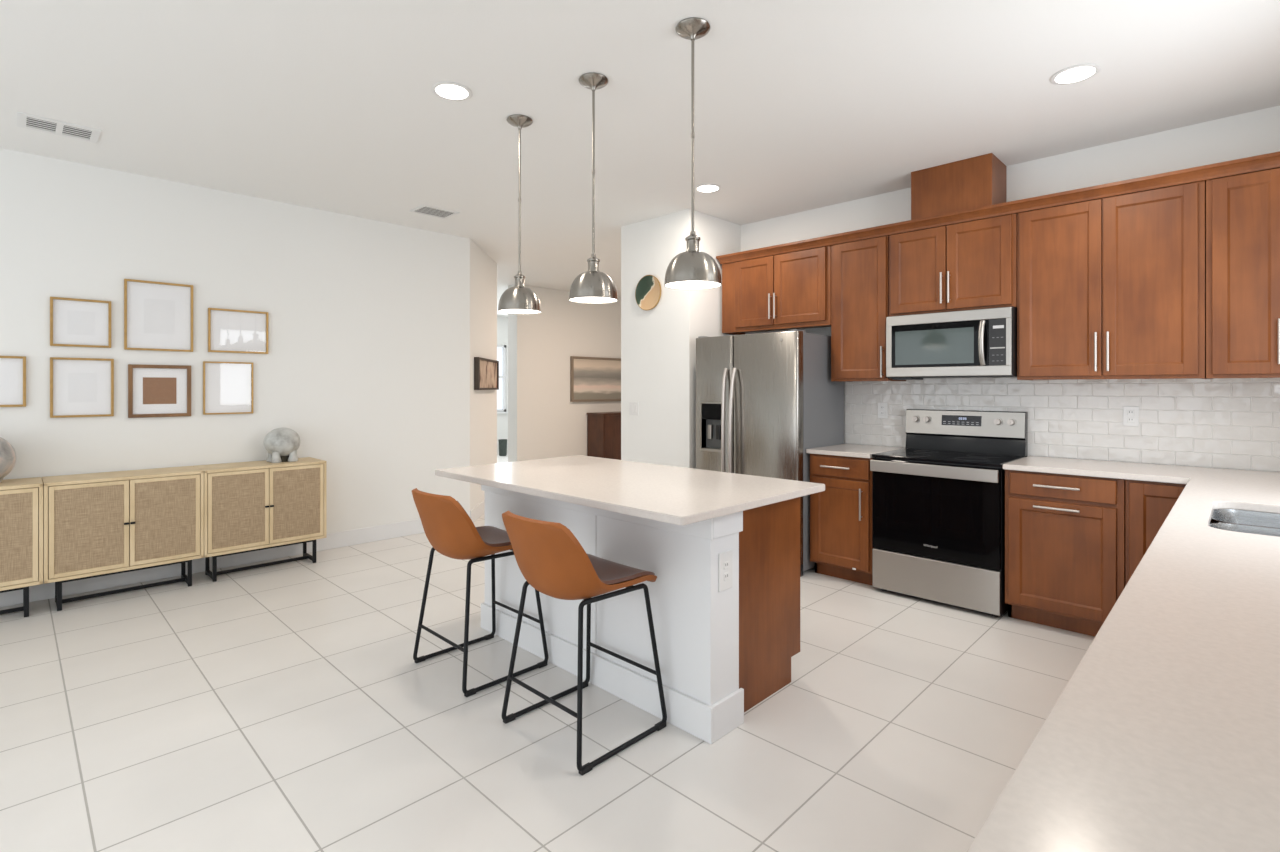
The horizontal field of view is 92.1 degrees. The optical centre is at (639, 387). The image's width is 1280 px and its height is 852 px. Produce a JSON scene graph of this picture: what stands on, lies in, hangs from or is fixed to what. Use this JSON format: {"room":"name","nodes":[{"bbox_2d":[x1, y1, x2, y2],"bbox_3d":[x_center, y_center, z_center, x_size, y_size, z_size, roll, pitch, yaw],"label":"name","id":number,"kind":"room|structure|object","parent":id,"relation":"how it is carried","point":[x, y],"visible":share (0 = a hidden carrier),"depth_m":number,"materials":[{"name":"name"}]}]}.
{"room":"kitchen","nodes":[
{"label":"kitchen","id":0,"kind":"room"},
{"bbox_2d":[0,148,469,532],"bbox_3d":[-3.977,-0.065,3.893,0.130,2.840,6.400,0,0,44],"label":"wall","id":1,"kind":"structure","parent":0,"point":[367,360],"depth_m":4.85,"materials":[{"name":"white paint"}]},
{"bbox_2d":[0,356,25,406],"bbox_3d":[-3.976,-0.041,3.782,0.024,0.317,0.303,0,0,44],"label":"picture frame","id":2,"kind":"object","parent":1,"relation":"attached to","point":[12,368],"visible":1,"depth_m":3.85,"materials":[{"name":"gold metal"}]},
{"bbox_2d":[50,297,110,347],"bbox_3d":[-3.689,-0.429,4.076,0.024,0.316,0.300,0,0,44],"label":"picture frame","id":3,"kind":"object","parent":1,"relation":"attached to","point":[74,322],"visible":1,"depth_m":4.07,"materials":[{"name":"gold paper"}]},
{"bbox_2d":[67,310,94,335],"bbox_3d":[-3.692,-0.429,4.079,0.001,0.158,0.135,0,0,44],"label":"print","id":4,"kind":"object","parent":3,"relation":"attached to","point":[79,322],"depth_m":4.08,"materials":[{"name":"white paper"}]},
{"bbox_2d":[50,357,113,417],"bbox_3d":[-3.684,-0.003,4.080,0.024,0.390,0.313,0,0,44],"label":"picture frame","id":5,"kind":"object","parent":1,"relation":"attached to","point":[79,387],"visible":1,"depth_m":4.08,"materials":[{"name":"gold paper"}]},
{"bbox_2d":[68,373,96,401],"bbox_3d":[-3.688,-0.003,4.084,0.001,0.195,0.141,0,0,44],"label":"print","id":6,"kind":"object","parent":5,"relation":"attached to","point":[82,387],"depth_m":4.08,"materials":[{"name":"white paper"}]},
{"bbox_2d":[124,279,192,351],"bbox_3d":[-3.401,-0.506,4.370,0.024,0.486,0.388,0,0,44],"label":"picture frame","id":7,"kind":"object","parent":1,"relation":"attached to","point":[158,316],"visible":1,"depth_m":4.37,"materials":[{"name":"gold metal"}]},
{"bbox_2d":[144,298,174,333],"bbox_3d":[-3.404,-0.506,4.374,0.001,0.243,0.175,0,0,44],"label":"print","id":8,"kind":"object","parent":7,"relation":"attached to","point":[159,313],"depth_m":4.37,"materials":[{"name":"white paper"}]},
{"bbox_2d":[128,364,190,417],"bbox_3d":[-3.397,0.021,4.373,0.024,0.369,0.355,0,0,44],"label":"picture frame","id":9,"kind":"object","parent":1,"relation":"attached to","point":[153,390],"visible":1,"depth_m":4.37,"materials":[{"name":"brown paper"}]},
{"bbox_2d":[143,377,175,403],"bbox_3d":[-3.403,0.020,4.375,0.001,0.188,0.190,0,0,44],"label":"print","id":10,"kind":"object","parent":9,"relation":"attached to","point":[156,390],"depth_m":4.37},
{"bbox_2d":[203,361,252,414],"bbox_3d":[-3.110,0.000,4.667,0.024,0.394,0.321,0,0,44],"label":"picture frame","id":11,"kind":"object","parent":1,"relation":"attached to","point":[227,386],"visible":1,"depth_m":4.67,"materials":[{"name":"gold metal"}]},
{"bbox_2d":[0,511,469,606],"bbox_3d":[-3.925,1.288,3.842,0.015,0.135,6.400,0,0,44],"label":"baseboard","id":12,"kind":"structure","parent":1,"relation":"attached to","point":[43,591],"depth_m":4.63,"materials":[{"name":"white paint"}]},
{"bbox_2d":[208,308,267,353],"bbox_3d":[-3.063,-0.431,4.715,0.024,0.328,0.393,0,0,44],"label":"picture frame","id":13,"kind":"object","parent":1,"relation":"attached to","point":[229,330],"visible":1,"depth_m":4.71,"materials":[{"name":"gold metal"}]},
{"bbox_2d":[470,239,496,509],"bbox_3d":[-1.773,-0.065,6.746,0.148,2.840,1.225,0,0,-1],"label":"wall","id":14,"kind":"structure","parent":0,"point":[483,269],"depth_m":6.65,"materials":[{"name":"white paint"}]},
{"bbox_2d":[470,500,484,521],"bbox_3d":[-1.691,1.288,6.743,0.016,0.135,1.231,0,0,-1],"label":"baseboard","id":15,"kind":"structure","parent":14,"relation":"attached to","point":[477,511],"depth_m":6.38,"materials":[{"name":"white paint"}]},
{"bbox_2d":[474,357,498,389],"bbox_3d":[-1.673,-0.148,6.764,0.050,0.336,0.940,0,0,-1],"label":"picture","id":16,"kind":"object","parent":14,"relation":"attached to","point":[486,371],"visible":1,"depth_m":6.64,"materials":[{"name":"brown wood"}]},
{"bbox_2d":[480,360,496,387],"bbox_3d":[-1.680,-0.148,6.764,0.033,0.292,0.850,0,0,-1],"label":"print","id":17,"kind":"object","parent":16,"relation":"attached to","point":[488,368],"depth_m":6.78},
{"bbox_2d":[497,316,507,453],"bbox_3d":[-4.375,-0.065,11.349,0.130,2.840,7.100,0,0,44],"label":"wall","id":18,"kind":"structure","parent":0,"point":[502,322],"depth_m":12.83,"materials":[{"name":"white paint"}]},
{"bbox_2d":[497,345,507,413],"bbox_3d":[-3.054,-0.185,12.619,0.160,1.420,0.842,0,0,44],"label":"window","id":19,"kind":"structure","parent":18,"relation":"in","point":[503,410],"depth_m":12.88,"materials":[{"name":"white paint"}]},
{"bbox_2d":[0,453,1094,851],"bbox_3d":[-1.425,1.405,6.293,11.760,0.100,13.400,0,0,44],"label":"floor","id":20,"kind":"structure","parent":0,"point":[284,707],"depth_m":2.48,"materials":[{"name":"tile"}]},
{"bbox_2d":[0,477,42,617],"bbox_3d":[-3.954,0.961,3.515,0.401,0.788,0.790,0,0,44],"label":"sideboard","id":21,"kind":"object","parent":20,"relation":"on","point":[21,500],"visible":1,"depth_m":3.61,"materials":[{"name":"beige wicker"}]},
{"bbox_2d":[0,437,16,482],"bbox_3d":[-3.870,0.417,3.623,0.296,0.300,0.296,0,0,44],"label":"round vase","id":22,"kind":"object","parent":21,"relation":"on","point":[8,456],"visible":1,"depth_m":3.64,"materials":[{"name":"ceramic"}]},
{"bbox_2d":[41,466,203,610],"bbox_3d":[-3.400,0.961,4.081,0.401,0.788,0.790,0,0,44],"label":"sideboard","id":23,"kind":"object","parent":20,"relation":"on","point":[116,522],"visible":0.98,"depth_m":3.94,"materials":[{"name":"beige wicker"}]},
{"bbox_2d":[194,457,326,581],"bbox_3d":[-2.846,0.961,4.647,0.401,0.788,0.790,0,0,44],"label":"sideboard","id":24,"kind":"object","parent":20,"relation":"on","point":[250,506],"visible":0.98,"depth_m":4.51,"materials":[{"name":"beige wicker"}]},
{"bbox_2d":[264,428,300,462],"bbox_3d":[-2.758,0.436,4.759,0.248,0.262,0.248,0,0,44],"label":"sculpture","id":25,"kind":"object","parent":24,"relation":"on","point":[281,444],"visible":1,"depth_m":4.68,"materials":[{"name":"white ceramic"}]},
{"bbox_2d":[412,488,548,696],"bbox_3d":[-0.807,0.916,3.006,0.498,0.877,0.539,0,0,44],"label":"counter stool","id":26,"kind":"object","parent":20,"relation":"on","point":[450,531],"visible":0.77,"depth_m":2.82,"materials":[{"name":"brown leather"}]},
{"bbox_2d":[457,501,510,546],"bbox_3d":[-0.799,0.643,3.015,0.443,0.291,0.516,0,0,44],"label":"seat cushion","id":27,"kind":"object","parent":26,"relation":"on","point":[468,535],"depth_m":2.76,"materials":[{"name":"brown leather"}]},
{"bbox_2d":[498,439,506,455],"bbox_3d":[-2.745,1.193,12.349,0.178,0.324,0.178,0,0,44],"label":"basket","id":28,"kind":"object","parent":20,"relation":"on","point":[502,442],"visible":1,"depth_m":12.28,"materials":[{"name":"grey"}]},
{"bbox_2d":[501,510,666,775],"bbox_3d":[-0.250,0.916,2.461,0.498,0.877,0.539,0,0,44],"label":"counter stool","id":29,"kind":"object","parent":20,"relation":"on","point":[548,555],"visible":1,"depth_m":2.29,"materials":[{"name":"brown leather"}]},
{"bbox_2d":[573,534,654,584],"bbox_3d":[-0.242,0.643,2.469,0.443,0.291,0.516,0,0,44],"label":"seat cushion","id":30,"kind":"object","parent":29,"relation":"on","point":[588,569],"depth_m":2.38,"materials":[{"name":"brown leather"}]},
{"bbox_2d":[587,411,620,459],"bbox_3d":[-0.259,0.872,10.007,0.434,0.966,1.224,0,0,44],"label":"sideboard","id":31,"kind":"object","parent":20,"relation":"on","point":[603,428],"visible":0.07,"depth_m":9.59,"materials":[{"name":"brown wood"}]},
{"bbox_2d":[481,485,799,743],"bbox_3d":[-0.045,0.913,3.195,1.642,0.883,0.776,0,0,44],"label":"kitchen island","id":32,"kind":"object","parent":20,"relation":"on","point":[721,654],"visible":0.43,"depth_m":2.65,"materials":[{"name":"white paint"}]},
{"bbox_2d":[435,455,824,524],"bbox_3d":[-0.128,0.456,3.085,1.760,0.030,1.020,0,0,44],"label":"island countertop","id":33,"kind":"structure","parent":32,"relation":"on","point":[676,495],"depth_m":2.79,"materials":[{"name":"white stone"}]},
{"bbox_2d":[718,550,732,591],"bbox_3d":[0.338,0.719,2.429,0.008,0.150,0.088,0,0,44],"label":"wall outlet","id":34,"kind":"object","parent":32,"relation":"attached to","point":[725,559],"visible":1,"depth_m":2.42,"materials":[{"name":"white plastic"}]},
{"bbox_2d":[724,561,728,569],"bbox_3d":[0.340,0.697,2.427,0.004,0.030,0.032,0,0,44],"label":"socket","id":35,"kind":"object","parent":34,"relation":"attached to","point":[726,563],"depth_m":2.43,"materials":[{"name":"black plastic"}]},
{"bbox_2d":[724,572,728,580],"bbox_3d":[0.340,0.741,2.427,0.004,0.030,0.032,0,0,44],"label":"socket","id":36,"kind":"object","parent":34,"relation":"attached to","point":[726,574],"depth_m":2.43,"materials":[{"name":"white plastic"}]},
{"bbox_2d":[696,329,843,576],"bbox_3d":[1.002,0.468,4.934,0.940,1.775,0.817,0,0,44],"label":"refrigerator","id":37,"kind":"object","parent":20,"relation":"on","point":[763,400],"visible":0.71,"depth_m":4.63,"materials":[{"name":"grey metal"}]},
{"bbox_2d":[810,454,874,585],"bbox_3d":[1.589,0.914,4.513,0.462,0.882,0.663,0,0,44],"label":"base cabinet","id":38,"kind":"object","parent":20,"relation":"on","point":[841,515],"visible":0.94,"depth_m":4.29,"materials":[{"name":"brown wood"}]},
{"bbox_2d":[806,443,904,457],"bbox_3d":[1.591,0.456,4.520,0.474,0.030,0.635,0,0,44],"label":"countertop","id":39,"kind":"structure","parent":38,"relation":"on","point":[849,450],"depth_m":4.43,"materials":[{"name":"white stone"}]},
{"bbox_2d":[870,409,1027,616],"bbox_3d":[2.028,0.755,4.063,0.766,1.200,0.670,0,0,44],"label":"range","id":40,"kind":"object","parent":20,"relation":"on","point":[939,499],"visible":0.98,"depth_m":3.90,"materials":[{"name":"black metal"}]},
{"bbox_2d":[872,448,1024,466],"bbox_3d":[2.017,0.451,4.052,0.766,0.019,0.567,0,0,44],"label":"cooktop","id":41,"kind":"object","parent":40,"relation":"in","point":[961,457],"depth_m":3.99,"materials":[{"name":"black glass"}]},
{"bbox_2d":[943,421,978,424],"bbox_3d":[2.214,0.242,4.262,0.226,0.018,0.003,0,0,44],"label":"control panel","id":42,"kind":"object","parent":40,"relation":"attached to","point":[944,422],"depth_m":4.26,"materials":[{"name":"grey"}]},
{"bbox_2d":[1005,469,1124,636],"bbox_3d":[2.518,0.914,3.604,0.552,0.882,0.663,0,0,44],"label":"base cabinet","id":43,"kind":"object","parent":20,"relation":"on","point":[1065,534],"visible":0.91,"depth_m":3.39,"materials":[{"name":"brown wood"}]},
{"bbox_2d":[1125,479,1185,585],"bbox_3d":[2.829,0.914,3.325,0.276,0.882,0.626,0,0,44],"label":"base cabinet","id":44,"kind":"object","parent":20,"relation":"on","point":[1148,504],"visible":0.35,"depth_m":3.15,"materials":[{"name":"brown wood"}]},
{"bbox_3d":[0.828,0.914,0.687,0.657,0.882,0.600,0,0,44],"label":"base cabinet","id":45,"kind":"object","parent":20,"relation":"on","visible":0},
{"bbox_2d":[967,456,1279,851],"bbox_3d":[1.594,0.456,2.015,1.458,0.030,4.210,0,0,44],"label":"countertop","id":46,"kind":"structure","parent":45,"relation":"on","point":[1164,736],"depth_m":0.84,"materials":[{"name":"white stone"}]},
{"bbox_2d":[1209,509,1279,536],"bbox_3d":[2.183,0.565,2.033,0.449,0.188,0.694,0,0,44],"label":"sink","id":47,"kind":"object","parent":46,"relation":"in","point":[1261,523],"visible":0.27,"depth_m":2.32,"materials":[{"name":"silver metal"}]},
{"bbox_2d":[508,285,620,461],"bbox_3d":[-0.603,-0.065,10.155,0.230,2.840,3.530,0,0,44],"label":"wall","id":48,"kind":"structure","parent":0,"point":[543,422],"depth_m":9.27,"materials":[{"name":"white paint"}]},
{"bbox_2d":[570,356,620,401],"bbox_3d":[-0.655,-0.137,9.905,0.045,0.704,1.160,0,0,44],"label":"abstract painting","id":49,"kind":"object","parent":48,"relation":"attached to","point":[592,379],"visible":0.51,"depth_m":9.82,"materials":[{"name":"brown paint"}]},
{"bbox_2d":[0,0,1279,316],"bbox_3d":[-1.425,-1.545,6.293,11.760,0.120,13.400,0,0,44],"label":"ceiling","id":50,"kind":"structure","parent":0,"point":[326,105],"depth_m":3.15,"materials":[{"name":"white paint"}]},
{"bbox_2d":[17,111,100,142],"bbox_3d":[-3.312,-1.481,3.522,0.250,0.006,0.340,0,0,44],"label":"ceiling vent","id":51,"kind":"object","parent":50,"relation":"in","point":[24,120],"visible":1,"depth_m":3.52,"materials":[{"name":"white plastic"}]},
{"bbox_2d":[409,205,458,218],"bbox_3d":[-1.730,-1.481,5.199,0.255,0.006,0.320,0,0,44],"label":"ceiling vent","id":52,"kind":"object","parent":50,"relation":"in","point":[424,209],"visible":1,"depth_m":5.19,"materials":[{"name":"white plastic"}]},
{"bbox_2d":[431,82,471,100],"bbox_3d":[-0.940,-1.482,3.087,0.196,0.007,0.196,0,0,44],"label":"recessed light","id":53,"kind":"object","parent":50,"relation":"in","point":[452,91],"visible":1,"depth_m":3.08,"materials":[{"name":"white plastic"}]},
{"bbox_2d":[498,114,540,313],"bbox_3d":[-0.666,-0.953,3.417,0.237,1.063,0.237,0,0,44],"label":"pendant light","id":54,"kind":"object","parent":50,"relation":"hanging from","point":[518,299],"visible":1,"depth_m":3.37,"materials":[{"name":"silver metal"}]},
{"bbox_2d":[500,309,539,312],"bbox_3d":[-0.666,-0.432,3.417,0.227,0.010,0.227,0,0,44],"label":"diffuser","id":55,"kind":"object","parent":54,"relation":"attached to","point":[501,310],"depth_m":3.44,"materials":[{"name":"white"}]},
{"bbox_2d":[569,72,617,303],"bbox_3d":[-0.224,-0.953,2.973,0.237,1.063,0.237,0,0,44],"label":"pendant light","id":56,"kind":"object","parent":50,"relation":"hanging from","point":[593,286],"visible":1,"depth_m":2.93,"materials":[{"name":"silver metal"}]},
{"bbox_2d":[570,297,615,302],"bbox_3d":[-0.224,-0.432,2.973,0.227,0.010,0.227,0,0,44],"label":"diffuser","id":57,"kind":"object","parent":56,"relation":"attached to","point":[573,299],"depth_m":3.00,"materials":[{"name":"white"}]},
{"bbox_2d":[664,17,721,289],"bbox_3d":[0.218,-0.953,2.541,0.237,1.063,0.237,0,0,44],"label":"pendant light","id":58,"kind":"object","parent":50,"relation":"hanging from","point":[692,269],"visible":1,"depth_m":2.50,"materials":[{"name":"silver metal"}]},
{"bbox_2d":[666,281,719,288],"bbox_3d":[0.218,-0.432,2.541,0.227,0.010,0.227,0,0,44],"label":"diffuser","id":59,"kind":"object","parent":58,"relation":"attached to","point":[669,284],"depth_m":2.57,"materials":[{"name":"white"}]},
{"bbox_2d":[695,184,720,192],"bbox_3d":[0.505,-1.482,4.583,0.196,0.007,0.196,0,0,44],"label":"recessed light","id":60,"kind":"object","parent":50,"relation":"in","point":[704,188],"visible":1,"depth_m":4.58,"materials":[{"name":"white plastic"}]},
{"bbox_2d":[1050,64,1100,84],"bbox_3d":[2.057,-1.482,2.919,0.196,0.007,0.196,0,0,44],"label":"recessed light","id":61,"kind":"object","parent":50,"relation":"in","point":[1077,73],"visible":1,"depth_m":2.92,"materials":[{"name":"white plastic"}]},
{"bbox_2d":[621,209,740,468],"bbox_3d":[1.747,-0.065,7.064,0.815,2.840,4.660,0,0,44],"label":"wall","id":62,"kind":"structure","parent":0,"point":[658,344],"depth_m":5.37,"materials":[{"name":"white paint"}]},
{"bbox_2d":[629,402,638,414],"bbox_3d":[-0.056,0.185,5.561,0.118,0.118,0.008,0,0,44],"label":"light switch","id":63,"kind":"object","parent":62,"relation":"attached to","point":[633,406],"visible":1,"depth_m":5.56,"materials":[{"name":"white plastic"}]},
{"bbox_2d":[635,275,660,309],"bbox_3d":[0.073,-0.837,5.424,0.312,0.312,0.022,0,0,44],"label":"wall plate","id":64,"kind":"object","parent":62,"relation":"attached to","point":[648,288],"visible":1,"depth_m":5.42,"materials":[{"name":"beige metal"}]},
{"bbox_2d":[741,105,1279,443],"bbox_3d":[2.303,-0.065,4.372,3.745,2.840,0.130,0,0,44],"label":"wall","id":65,"kind":"structure","parent":0,"point":[1254,133],"depth_m":3.83,"materials":[{"name":"white paint"}]},
{"bbox_2d":[722,245,830,334],"bbox_3d":[1.172,-0.781,5.116,1.017,0.608,0.385,0,0,44],"label":"upper cabinet","id":66,"kind":"object","parent":65,"relation":"attached to","point":[792,290],"visible":0.98,"depth_m":4.96,"materials":[{"name":"brown wood"}]},
{"bbox_2d":[831,235,905,381],"bbox_3d":[1.692,-0.568,4.606,0.432,1.035,0.385,0,0,44],"label":"upper cabinet","id":67,"kind":"object","parent":65,"relation":"attached to","point":[859,269],"visible":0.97,"depth_m":4.49,"materials":[{"name":"brown wood"}]},
{"bbox_2d":[889,213,1016,315],"bbox_3d":[2.132,-0.793,4.176,0.790,0.584,0.385,0,0,44],"label":"upper cabinet","id":68,"kind":"object","parent":65,"relation":"attached to","point":[970,265],"visible":0.96,"depth_m":4.03,"materials":[{"name":"brown wood"}]},
{"bbox_2d":[886,306,1016,379],"bbox_3d":[2.104,-0.278,4.139,0.772,0.440,0.460,0,0,44],"label":"microwave","id":69,"kind":"object","parent":68,"relation":"attached to","point":[977,343],"visible":0.97,"depth_m":3.98,"materials":[{"name":"silver metal"}]},
{"bbox_2d":[911,153,1005,219],"bbox_3d":[2.158,-1.291,4.187,0.500,0.386,0.333,0,0,44],"label":"duct cover","id":70,"kind":"object","parent":68,"relation":"on","point":[978,181],"visible":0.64,"depth_m":4.05,"materials":[{"name":"brown wood"}]},
{"bbox_2d":[716,151,1279,263],"bbox_3d":[2.125,-1.110,4.189,3.733,0.066,0.376,0,0,44],"label":"crown molding","id":71,"kind":"structure","parent":65,"relation":"attached to","point":[1270,160],"depth_m":3.70,"materials":[{"name":"brown wood"}]},
{"bbox_2d":[845,377,1279,471],"bbox_3d":[2.614,0.188,3.969,2.733,0.546,0.008,0,0,44],"label":"backsplash","id":72,"kind":"structure","parent":65,"relation":"attached to","point":[1227,423],"depth_m":3.73,"materials":[{"name":"tile"}]},
{"bbox_2d":[878,403,886,417],"bbox_3d":[1.849,0.172,4.708,0.074,0.118,0.008,0,0,44],"label":"wall outlet","id":73,"kind":"object","parent":72,"relation":"attached to","point":[882,407],"visible":1,"depth_m":4.71,"materials":[{"name":"white plastic"}]},
{"bbox_2d":[1123,406,1138,425],"bbox_3d":[2.914,0.168,3.665,0.074,0.118,0.008,0,0,44],"label":"wall outlet","id":74,"kind":"object","parent":72,"relation":"attached to","point":[1130,413],"visible":1,"depth_m":3.66,"materials":[{"name":"white plastic"}]},
{"bbox_2d":[1127,410,1133,414],"bbox_3d":[2.913,0.146,3.663,0.032,0.030,0.004,0,0,44],"label":"socket","id":75,"kind":"object","parent":74,"relation":"attached to","point":[1129,412],"depth_m":3.66,"materials":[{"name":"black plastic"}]},
{"bbox_2d":[1127,417,1133,422],"bbox_3d":[2.913,0.190,3.663,0.032,0.030,0.004,0,0,44],"label":"socket","id":76,"kind":"object","parent":74,"relation":"attached to","point":[1129,419],"depth_m":3.66,"materials":[{"name":"white plastic"}]},
{"bbox_2d":[1017,180,1205,379],"bbox_3d":[2.722,-0.568,3.599,0.853,1.035,0.385,0,0,44],"label":"upper cabinet","id":77,"kind":"object","parent":65,"relation":"attached to","point":[1114,287],"visible":0.99,"depth_m":3.45,"materials":[{"name":"brown wood"}]},
{"bbox_2d":[1206,167,1279,378],"bbox_3d":[3.243,-0.568,3.089,0.597,1.035,0.385,0,0,44],"label":"upper cabinet","id":78,"kind":"object","parent":65,"relation":"attached to","point":[1243,210],"visible":1,"depth_m":3.10,"materials":[{"name":"brown wood"}]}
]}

